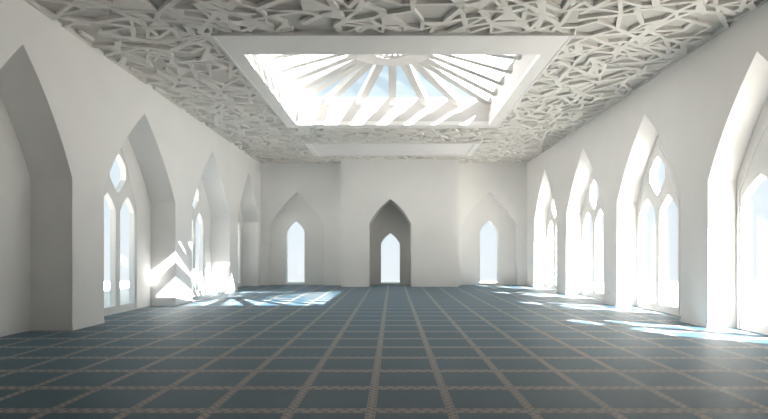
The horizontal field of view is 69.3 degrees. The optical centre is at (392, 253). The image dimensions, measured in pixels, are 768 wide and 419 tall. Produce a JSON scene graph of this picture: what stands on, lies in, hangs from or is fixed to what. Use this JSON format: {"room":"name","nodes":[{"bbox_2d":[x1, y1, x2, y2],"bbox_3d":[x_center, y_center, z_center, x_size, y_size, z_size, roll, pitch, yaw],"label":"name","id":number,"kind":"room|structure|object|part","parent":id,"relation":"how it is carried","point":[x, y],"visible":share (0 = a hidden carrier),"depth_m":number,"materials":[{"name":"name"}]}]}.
{"room":"mosque","nodes":[
{"label":"mosque","id":0,"kind":"room"},
{"bbox_2d":[0,0,260,336],"bbox_3d":[-7.150,-1.538,9.600,0.920,6.275,37.200,0,0,0],"label":"wall","id":1,"kind":"structure","parent":0,"point":[67,110],"depth_m":12.05,"materials":[{"name":"paint"}]},
{"bbox_2d":[104,137,150,315],"bbox_3d":[-7.518,-1.100,14.990,0.185,5.400,4.240,0,0,0],"label":"window","id":2,"kind":"structure","parent":1,"relation":"in","point":[131,188],"depth_m":16.02,"materials":[{"name":"paint"}]},
{"bbox_3d":[-7.438,-0.775,15.060,0.025,4.750,2.160,0,0,0],"label":"moulding","id":3,"kind":"part","parent":2,"relation":"part of","materials":[{"name":"paint"}]},
{"bbox_2d":[72,284,260,330],"bbox_3d":[-6.683,1.555,9.600,0.014,0.090,37.200,0,0,0],"label":"baseboard","id":4,"kind":"structure","parent":1,"relation":"attached to","point":[102,321],"depth_m":12.54,"materials":[{"name":"paint"}]},
{"bbox_2d":[192,178,210,296],"bbox_3d":[-7.518,-1.100,20.650,0.185,5.400,4.300,0,0,0],"label":"window","id":5,"kind":"structure","parent":1,"relation":"in","point":[200,207],"depth_m":21.85,"materials":[{"name":"paint"}]},
{"bbox_3d":[-7.438,-0.775,20.870,0.025,4.750,2.160,0,0,0],"label":"moulding","id":6,"kind":"part","parent":5,"relation":"part of","materials":[{"name":"paint"}]},
{"bbox_2d":[238,206,242,286],"bbox_3d":[-7.518,-1.100,25.850,0.185,5.400,3.700,0,0,0],"label":"window","id":7,"kind":"structure","parent":1,"relation":"in","point":[240,219],"depth_m":27.11,"materials":[{"name":"paint"}]},
{"bbox_3d":[-7.438,-0.775,26.070,0.025,4.750,2.160,0,0,0],"label":"moulding","id":8,"kind":"part","parent":7,"relation":"part of","materials":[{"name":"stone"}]},
{"bbox_2d":[261,158,526,286],"bbox_3d":[0.010,-1.538,28.050,15.240,6.275,2.100,0,0,0],"label":"wall","id":9,"kind":"structure","parent":0,"point":[436,196],"depth_m":27.00,"materials":[{"name":"paint"}]},
{"bbox_2d":[271,193,323,284],"bbox_3d":[-4.880,-0.775,28.880,2.840,4.750,0.440,0,0,0],"label":"window","id":10,"kind":"structure","parent":9,"relation":"in","point":[297,209],"depth_m":28.66,"materials":[{"name":"paint"}]},
{"bbox_2d":[369,199,410,286],"bbox_3d":[-0.110,-0.540,27.855,2.040,4.280,1.690,0,0,0],"label":"trim","id":11,"kind":"structure","parent":9,"relation":"attached to","point":[389,200],"depth_m":27.59,"materials":[{"name":"grey paint"}]},
{"bbox_2d":[371,203,409,284],"bbox_3d":[-0.110,-0.540,28.900,2.040,4.280,0.400,0,0,0],"label":"window","id":12,"kind":"structure","parent":9,"relation":"in","point":[390,219],"depth_m":28.70,"materials":[{"name":"grey paint"}]},
{"bbox_2d":[462,193,514,284],"bbox_3d":[4.930,-0.775,28.880,2.840,4.750,0.440,0,0,0],"label":"window","id":13,"kind":"structure","parent":9,"relation":"in","point":[488,209],"depth_m":28.66,"materials":[{"name":"paint"}]},
{"bbox_2d":[34,0,758,161],"bbox_3d":[0.010,-4.800,9.850,15.240,0.250,38.500,0,0,0],"label":"ceiling","id":14,"kind":"structure","parent":0,"point":[427,11],"depth_m":11.40,"materials":[{"name":"paint"}]},
{"bbox_2d":[305,142,479,155],"bbox_3d":[0.000,-4.628,24.550,7.320,0.095,2.900,0,0,0],"label":"ceiling tray","id":15,"kind":"object","parent":14,"relation":"attached to","point":[326,148],"visible":0.95,"depth_m":24.67,"materials":[{"name":"paint"}]},
{"bbox_2d":[211,29,573,127],"bbox_3d":[0.000,-5.325,15.775,7.550,1.580,8.480,0,0,0],"label":"skylight","id":16,"kind":"object","parent":14,"relation":"attached to","point":[323,57],"visible":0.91,"depth_m":16.71,"materials":[{"name":"paint"}]},
{"bbox_2d":[24,0,767,162],"bbox_3d":[0.070,-4.640,15.555,13.540,0.090,25.250,0,0,0],"label":"lattice","id":17,"kind":"object","parent":14,"relation":"attached to","point":[647,36],"visible":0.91,"depth_m":12.43,"materials":[{"name":"paint"}]},
{"bbox_2d":[527,2,767,327],"bbox_3d":[7.230,-1.538,9.600,0.800,6.275,37.200,0,0,0],"label":"wall","id":18,"kind":"structure","parent":0,"point":[705,109],"depth_m":13.03,"materials":[{"name":"paint"}]},
{"bbox_2d":[547,196,556,288],"bbox_3d":[7.527,-1.100,24.920,0.205,5.400,3.660,0,0,0],"label":"window","id":19,"kind":"structure","parent":18,"relation":"in","point":[552,217],"depth_m":26.25,"materials":[{"name":"paint"}]},
{"bbox_2d":[582,171,603,298],"bbox_3d":[7.527,-1.100,19.880,0.205,5.400,3.860,0,0,0],"label":"window","id":20,"kind":"structure","parent":18,"relation":"in","point":[592,209],"depth_m":20.67,"materials":[{"name":"paint"}]},
{"bbox_2d":[527,284,707,327],"bbox_3d":[6.823,1.555,9.600,0.014,0.090,37.200,0,0,0],"label":"baseboard","id":21,"kind":"structure","parent":18,"relation":"attached to","point":[697,323],"depth_m":12.96,"materials":[{"name":"paint"}]},
{"bbox_2d":[637,135,680,315],"bbox_3d":[7.527,-1.100,15.020,0.205,5.400,3.760,0,0,0],"label":"window","id":22,"kind":"structure","parent":18,"relation":"in","point":[650,193],"depth_m":15.60,"materials":[{"name":"paint"}]},
{"bbox_2d":[736,97,767,334],"bbox_3d":[7.527,-1.100,10.400,0.205,5.400,3.240,0,0,0],"label":"window","id":23,"kind":"structure","parent":18,"relation":"in","point":[754,167],"depth_m":11.82,"materials":[{"name":"paint"}]},
{"bbox_3d":[0.010,1.756,9.850,15.240,0.288,38.500,0,0,0],"label":"floor","id":24,"kind":"structure","parent":0,"visible":0},
{"bbox_2d":[0,285,767,418],"bbox_3d":[-0.060,1.606,9.850,15.020,0.012,37.700,0,0,0],"label":"carpet","id":25,"kind":"object","parent":24,"relation":"on","point":[263,351],"visible":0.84,"depth_m":8.34,"materials":[{"name":"blue carpet"}]},
{"label":"outside","id":26,"kind":"structure","parent":0,"visible":0},
{"bbox_2d":[104,281,767,322],"bbox_3d":[0.000,1.820,8.750,90.000,0.360,49.500,0,0,0],"label":"ground","id":27,"kind":"structure","parent":26,"point":[758,290],"depth_m":23.04,"materials":[{"name":"white"}]}
]}

